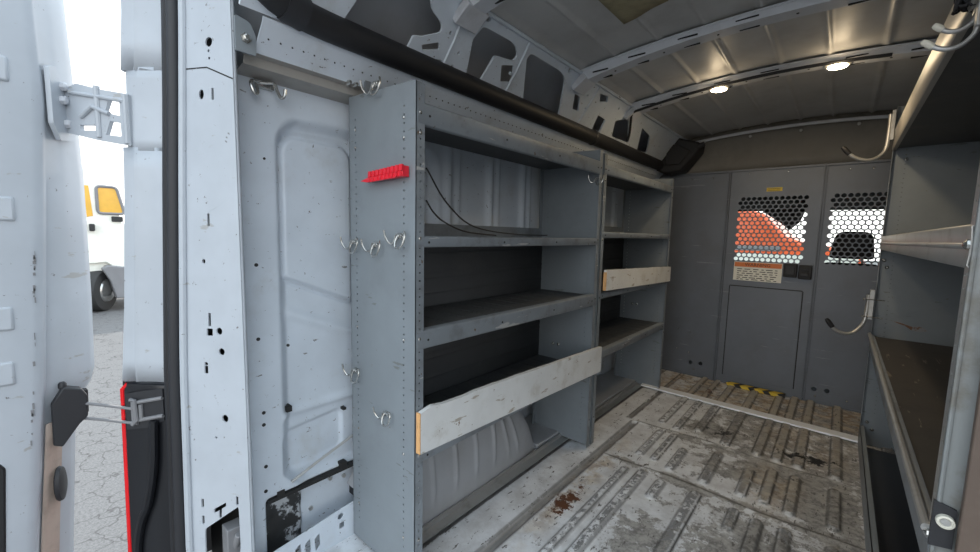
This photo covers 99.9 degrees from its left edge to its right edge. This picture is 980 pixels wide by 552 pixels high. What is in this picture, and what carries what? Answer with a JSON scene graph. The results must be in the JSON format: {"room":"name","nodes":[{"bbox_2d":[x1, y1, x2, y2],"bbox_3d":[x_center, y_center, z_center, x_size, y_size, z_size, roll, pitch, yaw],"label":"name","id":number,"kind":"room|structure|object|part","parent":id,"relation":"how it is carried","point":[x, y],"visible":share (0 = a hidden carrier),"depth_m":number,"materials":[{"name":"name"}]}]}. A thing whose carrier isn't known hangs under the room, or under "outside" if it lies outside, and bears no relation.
{"room":"vehicle interior","nodes":[
{"label":"vehicle interior","id":0,"kind":"room"},
{"bbox_2d":[0,0,132,551],"bbox_3d":[-1.550,0.090,0.988,0.247,2.650,1.088,7,8,44],"label":"door","id":1,"kind":"structure","parent":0,"point":[46,319],"depth_m":1.19,"materials":[{"name":"white paint"}]},
{"bbox_3d":[-1.176,-0.483,1.238,0.201,0.180,0.012,2,6,3],"label":"hinge arm","id":2,"kind":"part","parent":1,"relation":"part of","materials":[{"name":"white paint"}]},
{"bbox_2d":[51,381,164,445],"bbox_3d":[-1.183,0.423,1.304,0.331,0.196,0.100,1,6,-6],"label":"stay","id":3,"kind":"object","parent":1,"relation":"attached to","point":[70,405],"visible":1,"depth_m":1.27,"materials":[{"name":"black metal"}]},
{"bbox_3d":[-1.204,0.406,1.290,0.222,0.016,0.011,2,6,7],"label":"rod","id":4,"kind":"part","parent":3,"relation":"part of","materials":[{"name":"grey plastic"}]},
{"bbox_3d":[-1.205,0.454,1.294,0.222,0.013,0.011,2,6,7],"label":"rod","id":5,"kind":"part","parent":3,"relation":"part of","materials":[{"name":"grey plastic"}]},
{"bbox_3d":[-1.074,0.415,1.283,0.118,0.135,0.006,1,6,0],"label":"plate","id":6,"kind":"part","parent":3,"relation":"part of","materials":[{"name":"grey metal"}]},
{"bbox_2d":[237,66,630,551],"bbox_3d":[0.307,0.112,2.617,0.085,1.716,3.472,6,8,40],"label":"wall","id":7,"kind":"structure","parent":0,"point":[294,149],"depth_m":1.50,"materials":[{"name":"grey metal"}]},
{"bbox_2d":[121,0,161,71],"bbox_3d":[-0.944,-0.829,1.302,0.153,0.420,0.346,6,8,40],"label":"trim","id":8,"kind":"structure","parent":7,"relation":"attached to","point":[140,19],"depth_m":1.22,"materials":[{"name":"white paint"}]},
{"bbox_2d":[122,147,163,381],"bbox_3d":[-0.977,-0.037,1.366,0.153,0.720,0.391,6,8,40],"label":"van body panel","id":9,"kind":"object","parent":7,"relation":"attached to","point":[143,361],"depth_m":1.26,"materials":[{"name":"white paint"}]},
{"bbox_2d":[125,67,161,150],"bbox_3d":[-0.945,-0.508,1.338,0.137,0.245,0.344,6,7,36],"label":"trim","id":10,"kind":"structure","parent":7,"relation":"attached to","point":[144,87],"depth_m":1.23,"materials":[{"name":"white paint"}]},
{"bbox_2d":[120,383,170,551],"bbox_3d":[-1.097,0.814,1.328,0.125,0.962,0.107,6,8,40],"label":"tail light","id":11,"kind":"object","parent":7,"relation":"attached to","point":[144,449],"visible":0.8,"depth_m":1.31,"materials":[{"name":"black plastic"}]},
{"bbox_2d":[123,381,211,551],"bbox_3d":[-0.996,0.672,1.435,0.152,0.725,0.402,6,8,40],"label":"trim","id":12,"kind":"structure","parent":7,"relation":"attached to","point":[208,530],"depth_m":1.52,"materials":[{"name":"plastic"}]},
{"bbox_2d":[161,0,185,551],"bbox_3d":[-0.962,0.170,1.269,0.062,2.360,0.100,6,8,40],"label":"seal","id":13,"kind":"object","parent":7,"relation":"attached to","point":[169,8],"visible":0.88,"depth_m":1.23,"materials":[{"name":"black rubber"}]},
{"bbox_2d":[178,0,252,551],"bbox_3d":[-0.836,0.164,1.259,0.224,2.380,0.087,2,6,2],"label":"door pillar","id":14,"kind":"structure","parent":7,"relation":"attached to","point":[216,471],"depth_m":1.22,"materials":[{"name":"white metal"}]},
{"bbox_2d":[200,38,238,551],"bbox_3d":[-0.908,0.150,1.373,0.238,2.380,0.003,5,7,32],"label":"trim","id":15,"kind":"structure","parent":7,"relation":"attached to","point":[216,528],"depth_m":1.46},
{"bbox_2d":[231,0,255,551],"bbox_3d":[-0.759,0.165,1.266,0.010,2.380,0.124,-3,7,-38],"label":"trim","id":16,"kind":"structure","parent":7,"relation":"attached to","point":[232,1],"depth_m":1.20,"materials":[{"name":"white paint"}]},
{"bbox_2d":[234,14,255,55],"bbox_3d":[-0.672,-0.663,1.134,0.019,0.092,0.052,6,8,40],"label":"bracket","id":17,"kind":"object","parent":7,"relation":"attached to","point":[245,39],"visible":1,"depth_m":1.13,"materials":[{"name":"grey metal"}]},
{"bbox_2d":[249,79,286,99],"bbox_3d":[-0.698,-0.579,1.283,0.054,0.055,0.108,6,8,40],"label":"wire hook","id":18,"kind":"object","parent":7,"relation":"attached to","point":[264,85],"visible":1,"depth_m":1.28,"materials":[{"name":"metal"}]},
{"bbox_2d":[266,491,300,551],"bbox_3d":[-0.761,0.901,1.507,0.012,0.226,0.135,6,8,40],"label":"trim","id":19,"kind":"structure","parent":7,"relation":"attached to","point":[282,526],"depth_m":1.51,"materials":[{"name":"black plastic"}]},
{"bbox_2d":[274,500,353,551],"bbox_3d":[-0.636,0.973,1.523,0.003,0.165,0.440,6,8,40],"label":"trim","id":20,"kind":"structure","parent":7,"relation":"attached to","point":[330,534],"depth_m":1.55,"materials":[{"name":"white paint"}]},
{"bbox_2d":[237,53,404,105],"bbox_3d":[0.364,-0.731,2.473,0.108,0.041,3.365,6,8,40],"label":"trim","id":21,"kind":"structure","parent":7,"relation":"attached to","point":[259,67],"depth_m":1.31,"materials":[{"name":"metal"}]},
{"bbox_2d":[291,434,352,482],"bbox_3d":[-0.562,0.643,1.590,0.012,0.149,0.404,7,8,42],"label":"rod","id":22,"kind":"object","parent":7,"relation":"attached to","point":[350,436],"visible":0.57,"depth_m":1.52,"materials":[{"name":"metal"}]},
{"bbox_2d":[344,80,379,92],"bbox_3d":[-0.446,-0.656,1.439,0.029,0.080,0.123,6,8,40],"label":"bracket","id":23,"kind":"object","parent":7,"relation":"attached to","point":[367,84],"visible":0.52,"depth_m":1.43,"materials":[{"name":"silver metal"}]},
{"bbox_3d":[-0.417,-0.657,1.456,0.006,0.080,0.060,6,8,40],"label":"plate","id":24,"kind":"part","parent":23,"relation":"part of","materials":[{"name":"grey paint"}]},
{"bbox_2d":[347,411,533,525],"bbox_3d":[-0.134,0.793,2.003,0.290,0.408,1.086,6,8,40],"label":"wheel arch","id":25,"kind":"object","parent":7,"relation":"attached to","point":[454,473],"depth_m":1.87,"materials":[{"name":"grey metal"}]},
{"bbox_2d":[234,0,648,151],"bbox_3d":[0.774,-0.931,2.867,0.303,0.502,4.530,6,8,40],"label":"trim","id":26,"kind":"structure","parent":7,"relation":"attached to","point":[397,20],"depth_m":1.76,"materials":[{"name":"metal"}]},
{"bbox_2d":[256,16,662,178],"bbox_3d":[0.428,-0.765,2.428,0.093,0.114,3.345,6,8,40],"label":"trim","id":27,"kind":"structure","parent":7,"relation":"attached to","point":[277,40],"depth_m":1.45,"materials":[{"name":"white paint"}]},
{"bbox_2d":[258,0,663,169],"bbox_3d":[0.413,-0.875,2.274,0.126,0.162,3.304,6,8,40],"label":"cable cover","id":28,"kind":"object","parent":7,"relation":"attached to","point":[306,16],"visible":1,"depth_m":1.50,"materials":[{"name":"black plastic"}]},
{"bbox_2d":[525,369,653,448],"bbox_3d":[0.811,0.897,3.139,0.260,0.050,1.980,6,8,40],"label":"trim","id":29,"kind":"structure","parent":7,"relation":"attached to","point":[608,385],"depth_m":3.06,"materials":[{"name":"grey metal"}]},
{"bbox_2d":[689,360,829,392],"bbox_3d":[1.579,1.138,2.634,2.400,0.270,5.300,6,8,40],"label":"trim","id":30,"kind":"structure","parent":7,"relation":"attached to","point":[690,361],"depth_m":3.44,"materials":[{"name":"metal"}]},
{"bbox_2d":[825,231,876,266],"bbox_3d":[3.028,0.278,3.511,0.480,1.305,0.620,6,8,40],"label":"seat","id":31,"kind":"object","parent":30,"relation":"on","point":[870,236],"visible":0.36,"depth_m":3.36,"materials":[{"name":"black fabric"}]},
{"bbox_3d":[2.868,0.187,3.311,0.479,0.580,0.120,6,8,40],"label":"backrest","id":32,"kind":"part","parent":31,"relation":"part of","materials":[{"name":"black fabric"}]},
{"bbox_2d":[295,369,895,551],"bbox_3d":[1.083,1.025,2.020,2.216,0.028,3.460,6,8,40],"label":"floor","id":33,"kind":"structure","parent":0,"point":[660,471],"depth_m":1.99,"materials":[{"name":"grey metal"}]},
{"bbox_2d":[349,80,603,551],"bbox_3d":[0.033,0.166,1.899,0.374,1.660,1.271,6,8,40],"label":"shelving unit","id":34,"kind":"object","parent":33,"relation":"on","point":[449,313],"visible":0.91,"depth_m":1.56,"materials":[{"name":"grey paint"}]},
{"bbox_2d":[340,237,357,253],"bbox_3d":[-0.503,-0.111,1.485,0.098,0.061,0.025,5,7,35],"label":"wire hook","id":35,"kind":"object","parent":34,"relation":"attached to","point":[353,241],"visible":1,"depth_m":1.48,"materials":[{"name":"metal"}]},
{"bbox_2d":[341,364,359,383],"bbox_3d":[-0.514,0.364,1.534,0.098,0.061,0.025,5,7,35],"label":"wire hook","id":36,"kind":"object","parent":34,"relation":"attached to","point":[356,370],"visible":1,"depth_m":1.53,"materials":[{"name":"metal"}]},
{"bbox_2d":[359,76,380,95],"bbox_3d":[-0.385,-0.613,1.342,0.098,0.061,0.025,5,7,35],"label":"wire hook","id":37,"kind":"object","parent":34,"relation":"attached to","point":[376,83],"visible":1,"depth_m":1.34,"materials":[{"name":"metal"}]},
{"bbox_2d":[360,239,380,257],"bbox_3d":[-0.401,-0.094,1.398,0.098,0.061,0.025,5,7,35],"label":"wire hook","id":38,"kind":"object","parent":34,"relation":"attached to","point":[373,244],"visible":1,"depth_m":1.39,"materials":[{"name":"metal"}]},
{"bbox_2d":[372,407,390,426],"bbox_3d":[-0.370,0.486,1.422,0.089,0.055,0.023,5,7,35],"label":"wire hook","id":39,"kind":"object","parent":34,"relation":"attached to","point":[386,413],"visible":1,"depth_m":1.42,"materials":[{"name":"metal"}]},
{"bbox_3d":[-0.377,0.207,1.422,0.370,1.656,0.002,6,8,40],"label":"panel","id":40,"kind":"part","parent":34,"relation":"part of","materials":[{"name":"grey paint"}]},
{"bbox_2d":[361,164,408,182],"bbox_3d":[-0.344,-0.327,1.325,0.227,0.044,0.032,6,8,40],"label":"rail","id":41,"kind":"object","parent":34,"relation":"attached to","point":[397,171],"visible":1,"depth_m":1.28,"materials":[{"name":"red plastic"}]},
{"bbox_3d":[-0.327,-0.327,1.315,0.185,0.035,0.026,6,8,40],"label":"rail","id":42,"kind":"part","parent":41,"relation":"part of","materials":[{"name":"red plastic"}]},
{"bbox_2d":[383,230,405,249],"bbox_3d":[-0.300,-0.115,1.310,0.098,0.061,0.025,5,7,35],"label":"wire hook","id":43,"kind":"object","parent":34,"relation":"attached to","point":[397,235],"visible":1,"depth_m":1.30,"materials":[{"name":"metal"}]},
{"bbox_3d":[-0.105,0.320,2.030,0.005,0.404,1.254,6,8,40],"label":"panel","id":44,"kind":"part","parent":34,"relation":"part of","materials":[{"name":"grey metal"}]},
{"bbox_3d":[-0.097,-0.033,1.994,0.005,0.303,1.254,6,8,40],"label":"panel","id":45,"kind":"part","parent":34,"relation":"part of","materials":[{"name":"grey metal"}]},
{"bbox_2d":[425,200,495,235],"bbox_3d":[-0.094,-0.208,1.557,0.018,0.112,0.552,4,6,24],"label":"loose wire","id":46,"kind":"object","parent":34,"relation":"on","point":[434,213],"visible":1,"depth_m":1.48,"materials":[{"name":"black plastic"}]},
{"bbox_2d":[426,168,546,235],"bbox_3d":[0.051,-0.285,1.820,0.031,0.207,1.164,4,7,27],"label":"loose wire","id":47,"kind":"object","parent":34,"relation":"on","point":[451,208],"visible":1,"depth_m":1.55,"materials":[{"name":"black plastic"}]},
{"bbox_3d":[0.050,-0.569,1.824,0.364,0.002,1.256,6,8,40],"label":"shelf","id":48,"kind":"part","parent":34,"relation":"part of","materials":[{"name":"grey metal"}]},
{"bbox_3d":[0.025,0.537,1.937,0.364,0.002,1.256,6,8,40],"label":"shelf","id":49,"kind":"part","parent":34,"relation":"part of","materials":[{"name":"grey metal"}]},
{"bbox_3d":[0.034,0.133,1.896,0.364,0.002,1.256,6,8,40],"label":"shelf","id":50,"kind":"part","parent":34,"relation":"part of","materials":[{"name":"grey metal"}]},
{"bbox_2d":[416,346,601,454],"bbox_3d":[0.194,0.484,1.823,0.018,0.194,1.314,6,8,40],"label":"wooden board","id":51,"kind":"object","parent":34,"relation":"attached to","point":[437,424],"visible":1,"depth_m":1.61,"materials":[{"name":"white wood"}]},
{"bbox_3d":[0.441,0.126,2.377,0.370,1.660,0.002,6,8,40],"label":"panel","id":52,"kind":"part","parent":34,"relation":"part of","materials":[{"name":"grey paint"}]},
{"bbox_2d":[588,175,603,184],"bbox_3d":[0.569,-0.513,2.205,0.089,0.055,0.023,5,7,35],"label":"wire hook","id":53,"kind":"object","parent":34,"relation":"attached to","point":[596,178],"visible":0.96,"depth_m":2.20,"materials":[{"name":"metal"}]},
{"bbox_2d":[418,382,640,543],"bbox_3d":[0.334,0.964,2.320,0.060,0.021,2.730,6,8,40],"label":"floor track","id":54,"kind":"object","parent":33,"relation":"on","point":[450,515],"visible":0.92,"depth_m":1.99,"materials":[{"name":"metal"}]},
{"bbox_2d":[540,153,673,443],"bbox_3d":[0.841,0.093,2.844,0.374,1.648,1.197,6,8,40],"label":"shelving unit","id":55,"kind":"object","parent":33,"relation":"on","point":[635,332],"visible":0.54,"depth_m":3.21,"materials":[{"name":"grey paint"}]},
{"bbox_3d":[0.455,0.130,2.395,0.370,1.648,0.002,6,8,40],"label":"panel","id":56,"kind":"part","parent":55,"relation":"part of","materials":[{"name":"grey paint"}]},
{"bbox_3d":[0.704,0.209,2.971,0.005,0.339,1.180,6,8,40],"label":"panel","id":57,"kind":"part","parent":55,"relation":"part of","materials":[{"name":"black metal"}]},
{"bbox_3d":[0.712,-0.130,2.936,0.005,0.340,1.180,6,8,40],"label":"panel","id":58,"kind":"part","parent":55,"relation":"part of","materials":[{"name":"black metal"}]},
{"bbox_3d":[0.834,0.393,2.875,0.364,0.002,1.182,6,8,40],"label":"shelf","id":59,"kind":"part","parent":55,"relation":"part of","materials":[{"name":"grey metal"}]},
{"bbox_3d":[0.857,-0.641,2.768,0.364,0.002,1.182,6,8,40],"label":"shelf","id":60,"kind":"part","parent":55,"relation":"part of","materials":[{"name":"grey metal"}]},
{"bbox_2d":[603,267,670,290],"bbox_3d":[1.005,0.003,2.718,0.018,0.143,1.134,6,8,40],"label":"wooden board","id":61,"kind":"object","parent":55,"relation":"attached to","point":[613,279],"visible":1,"depth_m":2.59,"materials":[{"name":"brown wood"}]},
{"bbox_3d":[1.225,0.055,3.294,0.370,1.648,0.002,6,8,40],"label":"panel","id":62,"kind":"part","parent":55,"relation":"part of","materials":[{"name":"grey paint"}]},
{"bbox_2d":[641,383,857,442],"bbox_3d":[1.732,0.932,2.913,1.320,0.013,0.082,6,8,41],"label":"threshold strip","id":63,"kind":"object","parent":33,"relation":"on","point":[791,422],"visible":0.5,"depth_m":2.80,"materials":[{"name":"metal"}]},
{"bbox_2d":[726,381,784,398],"bbox_3d":[2.108,0.903,3.280,0.398,0.026,0.048,6,8,40],"label":"tape","id":64,"kind":"object","parent":33,"relation":"on","point":[737,385],"visible":0.98,"depth_m":3.26,"materials":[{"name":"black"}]},
{"bbox_2d":[867,447,919,551],"bbox_3d":[1.628,1.073,1.505,0.364,0.008,2.060,6,8,40],"label":"rubber mat","id":65,"kind":"object","parent":33,"relation":"on","point":[894,524],"visible":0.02,"depth_m":1.85,"materials":[{"name":"black rubber"}]},
{"bbox_2d":[858,0,979,551],"bbox_3d":[1.665,0.092,1.430,0.393,2.000,2.182,6,8,40],"label":"shelving unit","id":66,"kind":"object","parent":33,"relation":"on","point":[927,385],"visible":0.99,"depth_m":1.70,"materials":[{"name":"grey paint"}]},
{"bbox_2d":[825,290,884,334],"bbox_3d":[2.106,0.210,2.389,0.258,0.272,0.053,4,6,24],"label":"hook","id":67,"kind":"object","parent":66,"relation":"attached to","point":[868,312],"visible":1,"depth_m":2.36,"materials":[{"name":"metal"}]},
{"bbox_3d":[2.088,0.225,2.389,0.182,0.242,0.032,3,6,16],"label":"arm","id":68,"kind":"part","parent":67,"relation":"part of","materials":[{"name":"metal"}]},
{"bbox_3d":[2.184,0.164,2.359,0.021,0.170,0.032,6,8,40],"label":"mounting plate","id":69,"kind":"part","parent":67,"relation":"part of","materials":[{"name":"metal"}]},
{"bbox_3d":[1.515,1.014,1.641,0.020,0.115,2.167,6,8,40],"label":"kick plate","id":70,"kind":"part","parent":66,"relation":"part of","materials":[{"name":"grey paint"}]},
{"bbox_2d":[841,109,896,161],"bbox_3d":[2.107,-0.773,2.292,0.236,0.275,0.040,3,6,18],"label":"hook","id":71,"kind":"object","parent":66,"relation":"attached to","point":[892,117],"visible":1,"depth_m":2.26,"materials":[{"name":"metal"}]},
{"bbox_3d":[2.208,-0.825,2.256,0.016,0.160,0.032,6,8,40],"label":"mounting plate","id":72,"kind":"part","parent":71,"relation":"part of","materials":[{"name":"metal"}]},
{"bbox_3d":[1.663,0.436,1.466,0.366,0.002,2.167,6,8,40],"label":"shelf","id":73,"kind":"part","parent":66,"relation":"part of","materials":[{"name":"grey metal"}]},
{"bbox_3d":[2.377,0.048,2.255,0.380,1.950,0.002,6,8,40],"label":"panel","id":74,"kind":"part","parent":66,"relation":"part of","materials":[{"name":"grey paint"}]},
{"bbox_3d":[1.687,-0.629,1.357,0.366,0.002,2.167,6,8,40],"label":"shelf","id":75,"kind":"part","parent":66,"relation":"part of","materials":[{"name":"grey metal"}]},
{"bbox_2d":[927,499,957,549],"bbox_3d":[0.817,0.451,0.743,0.030,0.087,0.014,6,8,40],"label":"grommet","id":76,"kind":"object","parent":66,"relation":"attached to","point":[943,516],"visible":1,"depth_m":0.74,"materials":[{"name":"black plastic"}]},
{"bbox_2d":[920,0,979,51],"bbox_3d":[1.007,-0.562,0.895,0.094,0.140,0.025,6,8,40],"label":"hook","id":77,"kind":"object","parent":66,"relation":"attached to","point":[927,44],"visible":1,"depth_m":0.89,"materials":[{"name":"metal"}]},
{"bbox_3d":[1.014,-0.542,0.894,0.079,0.100,0.010,6,8,40],"label":"arm","id":78,"kind":"part","parent":77,"relation":"part of","materials":[{"name":"metal"}]},
{"bbox_3d":[1.038,-0.578,0.867,0.014,0.100,0.025,6,8,40],"label":"mounting plate","id":79,"kind":"part","parent":77,"relation":"part of","materials":[{"name":"metal"}]},
{"bbox_2d":[932,5,976,33],"bbox_3d":[1.036,-0.606,0.909,0.077,0.134,0.030,6,8,40],"label":"hook","id":80,"kind":"object","parent":66,"relation":"attached to","point":[937,27],"visible":0.86,"depth_m":0.92,"materials":[{"name":"metal"}]},
{"bbox_3d":[1.040,-0.580,0.908,0.066,0.085,0.010,6,8,40],"label":"arm","id":81,"kind":"part","parent":80,"relation":"part of","materials":[{"name":"metal"}]},
{"bbox_2d":[951,0,975,15],"bbox_3d":[1.046,-0.607,0.901,0.044,0.052,0.048,6,8,40],"label":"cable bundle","id":82,"kind":"object","parent":80,"relation":"hanging from","point":[959,5],"visible":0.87,"depth_m":0.90,"materials":[{"name":"black plastic"}]},
{"bbox_3d":[0.968,0.161,0.605,0.380,2.000,0.002,6,8,40],"label":"panel","id":83,"kind":"part","parent":66,"relation":"part of","materials":[{"name":"grey metal"}]},
{"bbox_2d":[954,381,979,551],"bbox_3d":[0.957,0.601,0.620,0.363,1.120,0.017,6,8,40],"label":"board","id":84,"kind":"object","parent":33,"relation":"on","point":[968,531],"visible":1,"depth_m":0.70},
{"bbox_2d":[486,0,953,139],"bbox_3d":[1.224,-1.001,1.638,1.846,0.092,3.600,6,8,40],"label":"ceiling","id":85,"kind":"structure","parent":0,"point":[584,33],"depth_m":1.95,"materials":[{"name":"metal"}]},
{"bbox_2d":[470,0,505,13],"bbox_3d":[0.605,-0.897,0.917,1.810,0.150,0.115,6,8,40],"label":"trim","id":86,"kind":"structure","parent":85,"relation":"attached to","point":[484,6],"depth_m":1.44,"materials":[{"name":"paint"}]},
{"bbox_2d":[599,0,667,23],"bbox_3d":[0.501,-1.018,1.485,0.191,0.022,0.370,6,8,40],"label":"pad","id":87,"kind":"object","parent":85,"relation":"attached to","point":[626,11],"visible":1,"depth_m":1.56,"materials":[{"name":"plastic"}]},
{"bbox_2d":[581,0,874,82],"bbox_3d":[1.162,-0.951,1.567,1.810,0.150,0.120,6,8,40],"label":"trim","id":88,"kind":"structure","parent":85,"relation":"attached to","point":[790,9],"depth_m":1.72,"materials":[{"name":"paint"}]},
{"bbox_2d":[629,38,937,113],"bbox_3d":[1.595,-0.994,2.074,1.810,0.150,0.125,6,8,40],"label":"trim","id":89,"kind":"structure","parent":85,"relation":"attached to","point":[911,50],"depth_m":2.07,"materials":[{"name":"paint"}]},
{"bbox_2d":[709,85,728,92],"bbox_3d":[1.289,-1.050,2.318,0.099,0.017,0.099,6,8,40],"label":"ceiling light","id":90,"kind":"object","parent":89,"relation":"attached to","point":[723,88],"visible":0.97,"depth_m":2.30,"materials":[{"name":"white plastic"}]},
{"bbox_2d":[626,53,892,141],"bbox_3d":[1.314,-0.948,2.249,0.112,0.233,1.253,-4,8,-44],"label":"roof rib","id":91,"kind":"object","parent":89,"relation":"attached to","point":[886,54],"visible":1,"depth_m":2.13,"materials":[{"name":"grey plastic"}]},
{"bbox_2d":[825,62,851,69],"bbox_3d":[1.679,-1.013,1.987,0.099,0.017,0.099,6,8,40],"label":"ceiling light","id":92,"kind":"object","parent":89,"relation":"attached to","point":[840,65],"visible":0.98,"depth_m":1.98,"materials":[{"name":"white plastic"}]},
{"bbox_2d":[761,205,807,228],"bbox_3d":[2.938,-0.582,4.123,0.375,0.242,0.078,6,8,40],"label":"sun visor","id":93,"kind":"object","parent":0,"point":[804,206],"visible":0.69,"depth_m":4.07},
{"bbox_2d":[663,110,907,174],"bbox_3d":[2.258,-0.990,3.083,2.100,0.370,0.033,6,8,40],"label":"panel","id":94,"kind":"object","parent":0,"point":[823,143],"depth_m":3.06,"materials":[{"name":"metal"}]},
{"bbox_2d":[239,0,686,160],"bbox_3d":[0.520,-0.944,2.312,0.193,0.257,3.420,6,8,40],"label":"trim","id":95,"kind":"structure","parent":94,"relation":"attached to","point":[660,141],"depth_m":1.81,"materials":[{"name":"white paint"}]},
{"bbox_2d":[657,138,704,175],"bbox_3d":[1.579,-1.017,3.480,0.462,0.309,0.205,6,8,40],"label":"end cap","id":96,"kind":"object","parent":95,"relation":"attached to","point":[682,156],"depth_m":3.38,"materials":[{"name":"black plastic"}]},
{"bbox_3d":[1.546,-1.001,3.384,0.187,0.169,0.015,6,8,40],"label":"plate","id":97,"kind":"part","parent":96,"relation":"part of","materials":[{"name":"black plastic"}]},
{"bbox_2d":[453,0,642,122],"bbox_3d":[0.424,-0.990,2.070,0.087,0.074,1.635,6,8,40],"label":"trim","id":98,"kind":"structure","parent":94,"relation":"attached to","point":[466,15],"depth_m":1.50,"materials":[{"name":"paint"}]},
{"bbox_2d":[696,114,896,142],"bbox_3d":[2.374,-1.059,2.938,1.713,0.106,0.024,6,8,40],"label":"trim","id":99,"kind":"structure","parent":94,"relation":"attached to","point":[874,116],"depth_m":3.02,"materials":[{"name":"paint"}]},
{"bbox_2d":[654,159,977,413],"bbox_3d":[2.185,0.049,3.177,2.080,1.752,0.072,6,8,40],"label":"wall","id":100,"kind":"structure","parent":0,"point":[759,324],"depth_m":3.19,"materials":[{"name":"grey metal"}]},
{"bbox_3d":[1.670,-0.009,3.645,0.685,1.728,0.004,6,8,40],"label":"panel","id":101,"kind":"part","parent":100,"relation":"part of","materials":[{"name":"grey paint"}]},
{"bbox_2d":[736,268,776,281],"bbox_3d":[2.108,-0.008,3.257,0.270,0.088,0.001,6,8,40],"label":"print","id":102,"kind":"object","parent":100,"relation":"attached to","point":[742,274],"depth_m":3.26,"materials":[{"name":"black"}]},
{"bbox_3d":[2.144,0.471,3.267,0.477,0.752,0.005,6,8,40],"label":"panel","id":103,"kind":"part","parent":100,"relation":"part of","materials":[{"name":"grey paint"}]},
{"bbox_3d":[2.159,0.044,3.225,0.582,1.726,0.004,6,8,40],"label":"door","id":104,"kind":"part","parent":100,"relation":"part of","materials":[{"name":"grey paint"}]},
{"bbox_3d":[2.245,-0.040,3.081,0.056,0.060,0.010,6,8,40],"label":"handle","id":105,"kind":"part","parent":100,"relation":"part of","materials":[{"name":"black plastic"}]},
{"bbox_2d":[738,192,886,211],"bbox_3d":[2.674,-0.890,3.625,2.150,0.550,1.320,6,8,40],"label":"trim","id":106,"kind":"structure","parent":100,"relation":"attached to","point":[871,194],"depth_m":3.87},
{"bbox_3d":[2.694,0.103,2.778,0.782,1.728,0.004,6,8,40],"label":"panel","id":107,"kind":"part","parent":100,"relation":"part of","materials":[{"name":"grey paint"}]},
{"label":"outside","id":108,"kind":"structure","parent":0,"visible":0},
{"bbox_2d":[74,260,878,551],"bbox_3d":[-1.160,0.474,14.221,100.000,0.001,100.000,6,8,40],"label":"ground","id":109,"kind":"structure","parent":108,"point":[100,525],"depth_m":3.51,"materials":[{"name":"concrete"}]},
{"bbox_2d":[82,167,123,310],"bbox_3d":[-10.534,-0.766,8.569,2.515,3.200,5.820,6,8,40],"label":"van","id":110,"kind":"object","parent":109,"relation":"on","point":[104,204],"visible":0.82,"depth_m":9.29,"materials":[{"name":"white paint"}]},
{"bbox_2d":[89,224,94,230],"bbox_3d":[-8.832,-1.077,9.137,0.120,0.160,0.090,6,8,40],"label":"door handle","id":111,"kind":"object","parent":110,"relation":"attached to","point":[91,226],"depth_m":9.10,"materials":[{"name":"plastic"}]},
{"bbox_2d":[111,216,122,221],"bbox_3d":[-8.571,-1.307,9.469,0.050,0.120,0.200,6,8,40],"label":"door handle","id":112,"kind":"object","parent":110,"relation":"attached to","point":[113,218],"depth_m":9.45,"materials":[{"name":"plastic"}]},
{"bbox_2d":[734,211,860,263],"bbox_3d":[4.226,-0.010,8.015,4.597,2.468,1.760,6,8,40],"label":"parked car","id":113,"kind":"object","parent":109,"relation":"on","point":[741,214],"visible":0.03,"depth_m":6.70,"materials":[{"name":"orange paint"}]},
{"bbox_3d":[3.343,-0.568,7.633,3.360,0.080,0.015,6,8,40],"label":"trim","id":114,"kind":"part","parent":113,"relation":"part of","materials":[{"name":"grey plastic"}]},
{"bbox_3d":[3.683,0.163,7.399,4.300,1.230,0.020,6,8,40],"label":"door","id":115,"kind":"part","parent":113,"relation":"part of","materials":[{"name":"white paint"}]}
]}

